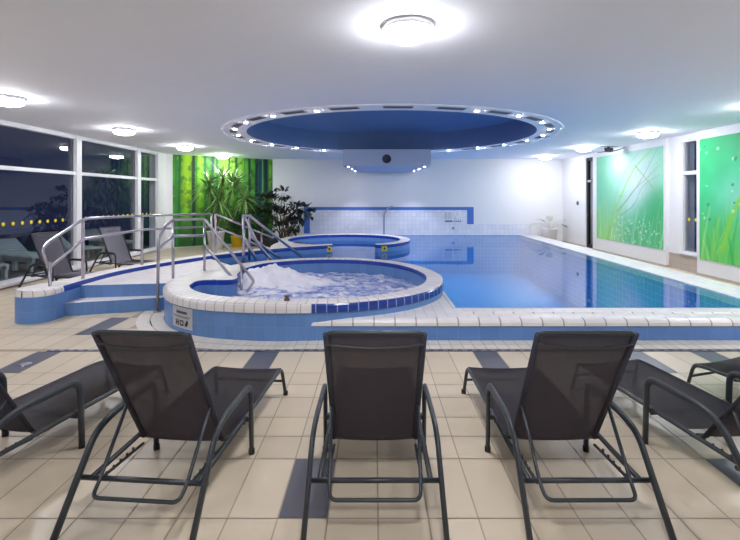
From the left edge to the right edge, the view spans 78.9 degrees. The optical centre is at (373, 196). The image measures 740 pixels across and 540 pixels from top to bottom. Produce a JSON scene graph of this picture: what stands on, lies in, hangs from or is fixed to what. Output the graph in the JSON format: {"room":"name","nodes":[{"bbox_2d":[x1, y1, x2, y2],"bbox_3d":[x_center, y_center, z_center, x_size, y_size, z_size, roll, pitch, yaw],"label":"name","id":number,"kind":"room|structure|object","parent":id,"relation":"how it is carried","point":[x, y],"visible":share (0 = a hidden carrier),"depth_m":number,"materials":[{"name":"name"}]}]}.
{"room":"spa","nodes":[
{"label":"spa","id":0,"kind":"room"},
{"bbox_2d":[0,119,165,288],"bbox_3d":[-6.625,0.175,7.250,0.250,3.250,17.700,0,0,0],"label":"wall","id":1,"kind":"structure","parent":0,"point":[162,155],"depth_m":13.52,"materials":[{"name":"white paint"}]},
{"bbox_2d":[0,121,81,288],"bbox_3d":[-6.500,0.125,8.635,0.200,2.890,2.570,0,0,0],"label":"window","id":2,"kind":"structure","parent":1,"relation":"in","point":[76,141],"depth_m":9.76,"materials":[{"name":"white paint"}]},
{"bbox_2d":[82,138,140,266],"bbox_3d":[-6.500,0.125,11.150,0.200,2.890,2.580,0,0,0],"label":"window","id":3,"kind":"structure","parent":1,"relation":"in","point":[136,177],"depth_m":12.28,"materials":[{"name":"white paint"}]},
{"bbox_2d":[141,150,159,253],"bbox_3d":[-6.500,0.125,12.950,0.200,2.890,1.140,0,0,0],"label":"window","id":4,"kind":"structure","parent":1,"relation":"in","point":[156,156],"depth_m":13.42,"materials":[{"name":"white paint"}]},
{"bbox_2d":[166,154,272,247],"bbox_3d":[-5.060,0.125,15.075,2.880,2.950,2.050,0,0,0],"label":"wall","id":5,"kind":"structure","parent":0,"point":[169,157],"depth_m":14.11,"materials":[{"name":"white paint"}]},
{"bbox_2d":[173,154,271,246],"bbox_3d":[-4.982,0.120,15.121,3.315,2.920,0.015,0,0,-35],"label":"mural","id":6,"kind":"object","parent":5,"relation":"attached to","point":[258,173],"visible":0.66,"depth_m":14.73},
{"bbox_2d":[0,0,739,158],"bbox_3d":[0.125,-1.590,7.250,13.850,0.520,18.100,0,0,0],"label":"ceiling","id":7,"kind":"structure","parent":0,"point":[174,73],"depth_m":4.88,"materials":[{"name":"paint"}]},
{"bbox_2d":[0,94,26,106],"bbox_3d":[-4.940,-1.288,6.070,0.414,0.123,0.414,0,0,0],"label":"ceiling lamp","id":8,"kind":"object","parent":7,"relation":"attached to","point":[7,100],"visible":1,"depth_m":5.99,"materials":[{"name":"white paint"}]},
{"bbox_2d":[112,127,135,134],"bbox_3d":[-4.960,-1.288,8.930,0.414,0.123,0.414,0,0,0],"label":"ceiling lamp","id":9,"kind":"object","parent":7,"relation":"attached to","point":[117,130],"visible":1,"depth_m":8.80,"materials":[{"name":"white paint"}]},
{"bbox_2d":[176,145,192,150],"bbox_3d":[-5.000,-1.288,11.900,0.414,0.123,0.414,0,0,0],"label":"ceiling lamp","id":10,"kind":"object","parent":7,"relation":"attached to","point":[180,147],"visible":1,"depth_m":11.76,"materials":[{"name":"white paint"}]},
{"bbox_2d":[216,154,228,158],"bbox_3d":[-4.850,-1.288,14.400,0.414,0.123,0.414,0,0,0],"label":"ceiling lamp","id":11,"kind":"object","parent":7,"relation":"attached to","point":[221,156],"visible":1,"depth_m":14.25,"materials":[{"name":"white paint"}]},
{"bbox_2d":[231,123,243,126],"bbox_3d":[-2.550,-1.343,8.420,0.140,0.014,0.460,0,0,-30],"label":"ceiling vent","id":12,"kind":"object","parent":7,"relation":"in","point":[236,124],"visible":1,"depth_m":8.41,"materials":[{"name":"grey metal"}]},
{"bbox_2d":[246,116,266,120],"bbox_3d":[-2.016,-1.343,7.724,0.460,0.014,0.140,0,0,45],"label":"ceiling vent","id":13,"kind":"object","parent":7,"relation":"in","point":[259,117],"visible":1,"depth_m":7.67,"materials":[{"name":"grey metal"}]},
{"bbox_2d":[281,110,307,114],"bbox_3d":[-1.269,-1.343,7.161,0.460,0.014,0.140,0,0,29],"label":"ceiling vent","id":14,"kind":"object","parent":7,"relation":"in","point":[300,111],"visible":1,"depth_m":7.12,"materials":[{"name":"grey metal"}]},
{"bbox_2d":[328,107,359,109],"bbox_3d":[-0.453,-1.343,6.840,0.460,0.014,0.140,0,0,14],"label":"ceiling vent","id":15,"kind":"object","parent":7,"relation":"in","point":[340,108],"visible":1,"depth_m":6.80,"materials":[{"name":"grey metal"}]},
{"bbox_2d":[343,149,430,171],"bbox_3d":[0.365,-1.115,14.392,2.490,0.470,3.316,0,0,0],"label":"ceiling canopy","id":16,"kind":"object","parent":7,"relation":"attached to","point":[358,160],"visible":1,"depth_m":12.75,"materials":[{"name":"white paint"}]},
{"bbox_2d":[382,154,390,162],"bbox_3d":[0.360,-1.080,12.742,0.250,0.250,0.016,0,0,0],"label":"round vent","id":17,"kind":"object","parent":16,"relation":"attached to","point":[386,158],"depth_m":12.74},
{"bbox_2d":[383,106,413,107],"bbox_3d":[0.360,-1.343,6.740,0.460,0.014,0.140,0,0,0],"label":"ceiling vent","id":18,"kind":"object","parent":7,"relation":"in","point":[383,106],"visible":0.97,"depth_m":6.67,"materials":[{"name":"grey metal"}]},
{"bbox_2d":[382,16,434,44],"bbox_3d":[0.270,-1.288,3.550,0.414,0.123,0.414,0,0,0],"label":"ceiling lamp","id":19,"kind":"object","parent":7,"relation":"attached to","point":[402,30],"visible":1,"depth_m":3.42,"materials":[{"name":"white paint"}]},
{"bbox_2d":[435,107,466,109],"bbox_3d":[1.173,-1.343,6.840,0.460,0.014,0.140,0,0,-14],"label":"ceiling vent","id":20,"kind":"object","parent":7,"relation":"in","point":[445,108],"visible":1,"depth_m":6.80,"materials":[{"name":"grey metal"}]},
{"bbox_2d":[486,110,511,114],"bbox_3d":[1.989,-1.343,7.161,0.460,0.014,0.140,0,0,-29],"label":"ceiling vent","id":21,"kind":"object","parent":7,"relation":"in","point":[490,111],"visible":1,"depth_m":7.12,"materials":[{"name":"grey metal"}]},
{"bbox_2d":[523,116,542,120],"bbox_3d":[2.736,-1.343,7.724,0.460,0.014,0.140,0,0,-45],"label":"ceiling vent","id":22,"kind":"object","parent":7,"relation":"in","point":[529,117],"visible":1,"depth_m":7.68,"materials":[{"name":"grey metal"}]},
{"bbox_2d":[539,155,551,159],"bbox_3d":[5.630,-1.288,14.800,0.414,0.123,0.414,0,0,0],"label":"ceiling lamp","id":23,"kind":"object","parent":7,"relation":"attached to","point":[544,157],"visible":0.99,"depth_m":14.65,"materials":[{"name":"white paint"}]},
{"bbox_2d":[543,123,554,126],"bbox_3d":[3.270,-1.343,8.420,0.140,0.014,0.460,0,0,30],"label":"ceiling vent","id":24,"kind":"object","parent":7,"relation":"in","point":[545,124],"visible":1,"depth_m":8.38,"materials":[{"name":"grey"}]},
{"bbox_2d":[576,146,591,151],"bbox_3d":[5.670,-1.288,12.150,0.414,0.123,0.414,0,0,0],"label":"ceiling lamp","id":25,"kind":"object","parent":7,"relation":"attached to","point":[581,148],"visible":1,"depth_m":12.01,"materials":[{"name":"white paint"}]},
{"bbox_2d":[597,146,623,152],"bbox_3d":[6.345,-1.264,12.000,0.790,0.172,0.160,0,0,0],"label":"bracket","id":26,"kind":"object","parent":7,"relation":"attached to","point":[608,149],"visible":0.95,"depth_m":11.93,"materials":[{"name":"white metal"}]},
{"bbox_2d":[636,131,659,137],"bbox_3d":[5.690,-1.288,9.350,0.414,0.123,0.414,0,0,0],"label":"ceiling lamp","id":27,"kind":"object","parent":7,"relation":"attached to","point":[643,134],"visible":1,"depth_m":9.22,"materials":[{"name":"white paint"}]},
{"bbox_2d":[0,242,739,539],"bbox_3d":[0.125,1.601,7.250,13.250,0.004,17.700,0,0,0],"label":"floor","id":28,"kind":"structure","parent":0,"point":[260,495],"depth_m":2.66,"materials":[{"name":"beige tile"}]},
{"bbox_2d":[19,362,31,365],"bbox_3d":[-3.330,1.597,4.300,0.100,0.005,0.100,0,0,0],"label":"floor outlet","id":29,"kind":"object","parent":28,"relation":"on","point":[26,363],"visible":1,"depth_m":4.29,"materials":[{"name":"metal"}]},
{"bbox_2d":[18,231,93,286],"bbox_3d":[-5.401,1.128,8.008,1.707,0.969,0.689,0,0,20],"label":"sun lounger","id":30,"kind":"object","parent":28,"relation":"on","point":[55,249],"visible":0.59,"depth_m":8.14,"materials":[{"name":"grey fabric"}]},
{"bbox_2d":[0,360,118,456],"bbox_3d":[-2.168,1.128,2.946,0.689,0.969,1.707,0,0,13],"label":"sun lounger","id":31,"kind":"object","parent":28,"relation":"on","point":[39,410],"visible":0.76,"depth_m":2.88,"materials":[{"name":"black fabric"}]},
{"bbox_2d":[90,226,153,270],"bbox_3d":[-5.162,1.128,9.514,1.707,0.969,0.689,0,0,26],"label":"sun lounger","id":32,"kind":"object","parent":28,"relation":"on","point":[116,247],"visible":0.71,"depth_m":9.68,"materials":[{"name":"grey fabric"}]},
{"bbox_2d":[41,213,212,286],"bbox_3d":[-3.958,0.953,7.705,0.344,1.321,3.662,0,0,14],"label":"handrail","id":33,"kind":"object","parent":28,"relation":"on","point":[49,265],"visible":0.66,"depth_m":6.64,"materials":[{"name":"metal"}]},
{"bbox_2d":[64,259,231,315],"bbox_3d":[-3.200,1.423,7.610,2.160,0.353,3.220,0,0,0],"label":"steps","id":34,"kind":"structure","parent":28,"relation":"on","point":[135,291],"depth_m":6.43,"materials":[{"name":"white tile"}]},
{"bbox_2d":[49,329,287,539],"bbox_3d":[-1.072,1.128,2.833,0.689,0.969,1.707,0,0,5],"label":"sun lounger","id":35,"kind":"object","parent":28,"relation":"on","point":[160,379],"visible":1,"depth_m":2.33,"materials":[{"name":"black fabric"}]},
{"bbox_2d":[14,244,332,323],"bbox_3d":[-3.150,1.690,8.707,1.203,1.020,6.599,0,0,30],"label":"kerb","id":36,"kind":"object","parent":28,"relation":"on","point":[38,303],"visible":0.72,"depth_m":6.29,"materials":[{"name":"white tile"}]},
{"bbox_2d":[214,213,283,258],"bbox_3d":[-2.748,0.878,9.875,1.561,1.067,0.274,0,0,-33],"label":"handrail","id":37,"kind":"object","parent":36,"relation":"attached to","point":[216,214],"visible":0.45,"depth_m":9.63,"materials":[{"name":"metal"}]},
{"bbox_2d":[154,218,254,311],"bbox_3d":[-2.461,0.964,6.809,1.358,1.273,0.987,0,0,-8],"label":"handrail","id":38,"kind":"object","parent":28,"relation":"on","point":[205,221],"visible":0.84,"depth_m":6.84,"materials":[{"name":"metal"}]},
{"bbox_2d":[188,164,262,248],"bbox_3d":[-4.692,0.253,13.983,2.486,2.694,1.543,0,0,5],"label":"dracaena","id":39,"kind":"object","parent":28,"relation":"on","point":[219,195],"visible":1,"depth_m":13.99,"materials":[{"name":"green plant"}]},
{"bbox_2d":[206,230,224,248],"bbox_3d":[-4.920,1.330,14.000,0.564,0.540,0.564,0,0,0],"label":"pot","id":40,"kind":"object","parent":39,"relation":"on","point":[221,233],"depth_m":13.84,"materials":[{"name":"ceramic"}]},
{"bbox_2d":[227,206,246,246],"bbox_3d":[-4.380,0.937,14.476,0.708,1.326,0.552,0,0,28],"label":"potted shrub","id":41,"kind":"object","parent":28,"relation":"on","point":[236,241],"visible":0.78,"depth_m":14.40,"materials":[{"name":"green plant"}]},
{"bbox_2d":[230,235,241,246],"bbox_3d":[-4.420,1.425,14.500,0.404,0.350,0.404,0,0,0],"label":"pot","id":42,"kind":"object","parent":41,"relation":"on","point":[236,241],"depth_m":14.35,"materials":[{"name":"ceramic"}]},
{"bbox_2d":[238,190,279,245],"bbox_3d":[-3.787,0.687,14.751,1.492,1.813,0.856,0,0,0],"label":"potted ficus","id":43,"kind":"object","parent":28,"relation":"on","point":[267,218],"visible":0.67,"depth_m":14.61,"materials":[{"name":"green plant"}]},
{"bbox_2d":[247,238,269,245],"bbox_3d":[-3.750,1.470,14.750,0.760,0.260,0.360,0,0,0],"label":"planter","id":44,"kind":"object","parent":43,"relation":"on","point":[264,240],"depth_m":14.57,"materials":[{"name":"black plastic"}]},
{"bbox_2d":[261,185,316,246],"bbox_3d":[-2.745,0.589,14.502,1.825,2.009,0.864,0,0,0],"label":"potted ficus","id":45,"kind":"object","parent":28,"relation":"on","point":[294,219],"visible":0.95,"depth_m":14.42,"materials":[{"name":"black plant"}]},
{"bbox_2d":[268,239,277,246],"bbox_3d":[-2.950,1.470,14.500,0.840,0.260,0.360,0,0,0],"label":"planter","id":46,"kind":"object","parent":45,"relation":"on","point":[270,241],"depth_m":14.32,"materials":[{"name":"black plastic"}]},
{"bbox_2d":[163,258,443,340],"bbox_3d":[-0.967,1.690,6.892,3.996,1.020,3.829,0,0,0],"label":"hot tub","id":47,"kind":"object","parent":28,"relation":"on","point":[208,293],"visible":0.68,"depth_m":5.23,"materials":[{"name":"blue tile"}]},
{"bbox_2d":[173,305,191,330],"bbox_3d":[-2.276,1.427,5.328,0.417,0.245,0.017,0,0,36],"label":"notice sign","id":48,"kind":"object","parent":47,"relation":"attached to","point":[182,317],"visible":1,"depth_m":5.31,"materials":[{"name":"grey plastic"}]},
{"bbox_2d":[284,295,289,300],"bbox_3d":[-0.994,1.150,5.130,0.064,0.060,0.064,0,0,40],"label":"valve","id":49,"kind":"object","parent":47,"relation":"on","point":[286,298],"visible":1,"depth_m":5.11,"materials":[{"name":"brown metal"}]},
{"bbox_2d":[231,263,416,298],"bbox_3d":[-0.783,1.284,6.841,3.365,0.374,3.582,0,0,16],"label":"water","id":50,"kind":"object","parent":47,"relation":"in","point":[272,281],"visible":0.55,"depth_m":7.12,"materials":[{"name":"white liquid"}]},
{"bbox_2d":[300,330,449,539],"bbox_3d":[0.005,1.128,2.836,0.689,0.969,1.707,0,0,0],"label":"sun lounger","id":51,"kind":"object","parent":28,"relation":"on","point":[375,377],"visible":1,"depth_m":2.29,"materials":[{"name":"black fabric"}]},
{"bbox_2d":[47,349,739,350],"bbox_3d":[1.665,1.597,4.690,10.130,0.005,0.052,0,0,0],"label":"floor drain","id":52,"kind":"object","parent":28,"relation":"on","point":[49,349],"visible":0.56,"depth_m":4.68,"materials":[{"name":"grey metal"}]},
{"bbox_2d":[310,235,739,339],"bbox_3d":[2.506,1.478,10.554,6.712,0.243,11.092,0,0,0],"label":"pool edge","id":53,"kind":"object","parent":28,"relation":"on","point":[440,319],"visible":0.7,"depth_m":5.04,"materials":[{"name":"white tile"}]},
{"bbox_2d":[529,216,566,239],"bbox_3d":[6.065,1.129,15.564,1.540,0.942,0.553,0,0,0],"label":"potted palm","id":54,"kind":"object","parent":28,"relation":"on","point":[551,233],"visible":0.93,"depth_m":15.44,"materials":[{"name":"white ceramic"}]},
{"bbox_2d":[542,228,557,239],"bbox_3d":[6.080,1.340,15.550,0.524,0.520,0.524,0,0,0],"label":"pot","id":55,"kind":"object","parent":28,"relation":"on","point":[551,233],"depth_m":15.36,"materials":[{"name":"ceramic"}]},
{"bbox_2d":[394,235,739,307],"bbox_3d":[0.955,2.058,10.787,8.630,1.385,10.555,0,0,0],"label":"swimming pool","id":56,"kind":"object","parent":28,"relation":"in","point":[473,278],"visible":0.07,"depth_m":12.31,"materials":[{"name":"liquid"}]},
{"bbox_2d":[271,234,409,263],"bbox_3d":[-0.830,1.690,12.521,3.686,1.020,4.043,0,0,0],"label":"ring","id":57,"kind":"object","parent":56,"relation":"in","point":[398,249],"visible":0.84,"depth_m":13.68,"materials":[{"name":"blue tile"}]},
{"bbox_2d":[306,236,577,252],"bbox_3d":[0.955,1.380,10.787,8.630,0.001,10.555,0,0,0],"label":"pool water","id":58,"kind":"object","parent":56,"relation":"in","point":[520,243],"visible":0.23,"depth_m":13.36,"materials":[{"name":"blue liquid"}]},
{"bbox_2d":[242,214,304,260],"bbox_3d":[-2.076,0.855,9.116,0.339,1.086,1.935,0,0,27],"label":"handrail","id":59,"kind":"object","parent":58,"relation":"in","point":[249,216],"visible":0.81,"depth_m":9.01,"materials":[{"name":"metal"}]},
{"bbox_2d":[242,216,272,262],"bbox_3d":[-2.176,0.893,8.584,0.159,1.131,0.964,0,0,32],"label":"handrail","id":60,"kind":"object","parent":59,"relation":"attached to","point":[244,219],"visible":0.64,"depth_m":8.37,"materials":[{"name":"metal"}]},
{"bbox_2d":[383,206,392,234],"bbox_3d":[0.464,0.999,15.200,0.372,1.402,0.120,0,0,0],"label":"spout","id":61,"kind":"object","parent":58,"relation":"in","point":[390,206],"visible":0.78,"depth_m":15.18,"materials":[{"name":"metal"}]},
{"bbox_2d":[461,330,676,539],"bbox_3d":[1.026,1.128,2.836,0.689,0.969,1.707,0,0,0],"label":"sun lounger","id":62,"kind":"object","parent":28,"relation":"on","point":[570,381],"visible":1,"depth_m":2.32,"materials":[{"name":"black fabric"}]},
{"bbox_2d":[617,359,739,470],"bbox_3d":[2.070,1.156,2.976,0.689,0.914,1.707,0,0,-9],"label":"sun lounger","id":63,"kind":"object","parent":28,"relation":"on","point":[686,406],"visible":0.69,"depth_m":2.91,"materials":[{"name":"black fabric"}]},
{"bbox_2d":[687,357,739,382],"bbox_3d":[3.123,1.128,3.028,0.689,0.969,1.707,0,0,-18],"label":"sun lounger","id":64,"kind":"object","parent":28,"relation":"on","point":[724,367],"visible":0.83,"depth_m":3.65,"materials":[{"name":"black fabric"}]},
{"bbox_2d":[268,110,515,133],"bbox_3d":[0.360,-1.975,10.100,6.240,0.350,6.240,0,0,0],"label":"ceiling","id":65,"kind":"structure","parent":0,"point":[375,121],"depth_m":11.86,"materials":[{"name":"blue paint"}]},
{"bbox_2d":[273,159,562,240],"bbox_3d":[0.150,0.675,16.200,13.800,4.650,0.200,0,0,0],"label":"wall","id":66,"kind":"structure","parent":0,"point":[500,191],"depth_m":16.10,"materials":[{"name":"white paint"}]},
{"bbox_2d":[304,207,473,232],"bbox_3d":[0.528,0.829,16.082,6.064,0.942,0.035,0,0,0],"label":"wall band","id":67,"kind":"object","parent":66,"relation":"attached to","point":[470,210],"visible":0.76,"depth_m":16.06,"materials":[{"name":"blue tile"}]},
{"bbox_2d":[304,210,530,234],"bbox_3d":[1.559,1.083,16.085,8.117,1.235,0.030,0,0,0],"label":"wall tiling","id":68,"kind":"structure","parent":66,"relation":"attached to","point":[397,222],"depth_m":16.07,"materials":[{"name":"white tile"}]},
{"bbox_2d":[444,211,452,222],"bbox_3d":[2.665,0.710,16.062,0.300,0.440,0.016,0,0,0],"label":"sign","id":69,"kind":"object","parent":68,"relation":"attached to","point":[448,215],"visible":1,"depth_m":16.06,"materials":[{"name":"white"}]},
{"bbox_2d":[453,211,461,222],"bbox_3d":[2.987,0.710,16.059,0.300,0.440,0.022,0,0,0],"label":"sign","id":70,"kind":"object","parent":68,"relation":"attached to","point":[457,215],"visible":1,"depth_m":16.06,"materials":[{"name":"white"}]},
{"bbox_2d":[563,133,696,252],"bbox_3d":[6.900,0.175,7.250,0.300,3.250,17.700,0,0,0],"label":"wall","id":71,"kind":"structure","parent":0,"point":[574,168],"depth_m":10.28,"materials":[{"name":"white paint"}]},
{"bbox_2d":[562,240,584,246],"bbox_3d":[6.742,1.577,15.240,0.015,0.045,1.720,0,0,0],"label":"trim","id":72,"kind":"structure","parent":71,"relation":"attached to","point":[562,240],"depth_m":15.12,"materials":[{"name":"beige tile"}]},
{"bbox_2d":[586,157,592,247],"bbox_3d":[6.785,0.180,14.075,0.150,2.840,0.550,0,0,0],"label":"door","id":73,"kind":"structure","parent":71,"relation":"in","point":[589,180],"depth_m":14.25,"materials":[{"name":"black plastic"}]},
{"bbox_2d":[596,145,663,249],"bbox_3d":[6.661,0.015,11.905,0.012,2.400,3.110,0,0,0],"label":"mural","id":74,"kind":"object","parent":71,"relation":"attached to","point":[629,185],"visible":1,"depth_m":11.58},
{"bbox_2d":[592,248,668,266],"bbox_3d":[6.700,1.577,12.000,0.100,0.045,3.440,0,0,0],"label":"trim","id":75,"kind":"structure","parent":71,"relation":"attached to","point":[650,262],"depth_m":11.53,"materials":[{"name":"beige tile"}]},
{"bbox_2d":[593,138,668,264],"bbox_3d":[6.710,0.102,12.000,0.080,2.905,3.440,0,0,0],"label":"trim","id":76,"kind":"structure","parent":71,"relation":"attached to","point":[660,256],"depth_m":11.18,"materials":[{"name":"white paint"}]},
{"bbox_2d":[669,252,696,272],"bbox_3d":[6.744,1.427,9.785,0.012,0.345,0.990,0,0,0],"label":"trim","id":77,"kind":"structure","parent":71,"relation":"attached to","point":[688,263],"depth_m":9.80,"materials":[{"name":"beige tile"}]},
{"bbox_2d":[677,138,696,256],"bbox_3d":[6.785,0.003,9.650,0.170,2.485,0.580,0,0,0],"label":"window","id":78,"kind":"structure","parent":71,"relation":"in","point":[685,172],"depth_m":9.86,"materials":[{"name":"white paint"}]},
{"bbox_2d":[696,272,739,284],"bbox_3d":[6.700,1.577,3.845,0.100,0.045,10.890,0,0,0],"label":"baseboard","id":79,"kind":"structure","parent":71,"relation":"attached to","point":[697,273],"depth_m":8.69,"materials":[{"name":"beige tile"}]},
{"bbox_2d":[697,123,739,281],"bbox_3d":[6.710,0.102,7.345,0.080,2.905,3.890,0,0,0],"label":"trim","id":80,"kind":"structure","parent":71,"relation":"attached to","point":[721,270],"depth_m":8.89,"materials":[{"name":"white paint"}]},
{"bbox_2d":[700,132,739,265],"bbox_3d":[6.661,0.045,7.550,0.012,2.440,3.300,0,0,0],"label":"mural","id":81,"kind":"object","parent":71,"relation":"attached to","point":[719,155],"visible":1,"depth_m":8.64},
{"label":"outside","id":82,"kind":"structure","parent":0,"visible":0},
{"bbox_2d":[0,230,148,280],"bbox_3d":[-11.375,1.710,9.000,9.250,0.180,26.000,0,0,0],"label":"ground","id":83,"kind":"structure","parent":82,"point":[24,238],"depth_m":15.35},
{"bbox_2d":[0,263,8,279],"bbox_3d":[-8.032,1.305,8.772,1.715,0.630,0.700,0,0,22],"label":"lounger","id":84,"kind":"object","parent":83,"relation":"on","point":[4,267],"visible":0.95,"depth_m":8.75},
{"bbox_2d":[0,238,38,271],"bbox_3d":[-7.982,1.305,10.272,1.715,0.630,0.700,0,0,22],"label":"lounger","id":85,"kind":"object","parent":83,"relation":"on","point":[11,249],"visible":0.62,"depth_m":10.18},
{"bbox_2d":[60,235,103,258],"bbox_3d":[-7.982,1.305,11.772,1.715,0.630,0.700,0,0,22],"label":"lounger","id":86,"kind":"object","parent":83,"relation":"on","point":[67,245],"visible":0.25,"depth_m":11.77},
{"bbox_2d":[85,229,132,251],"bbox_3d":[-7.982,1.305,13.472,1.715,0.630,0.700,0,0,22],"label":"lounger","id":87,"kind":"object","parent":83,"relation":"on","point":[88,232],"visible":0.32,"depth_m":13.46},
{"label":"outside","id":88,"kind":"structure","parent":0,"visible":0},
{"bbox_2d":[694,234,696,251],"bbox_3d":[10.525,1.710,9.000,6.950,0.180,26.000,0,0,0],"label":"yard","id":89,"kind":"structure","parent":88,"point":[695,235],"depth_m":15.85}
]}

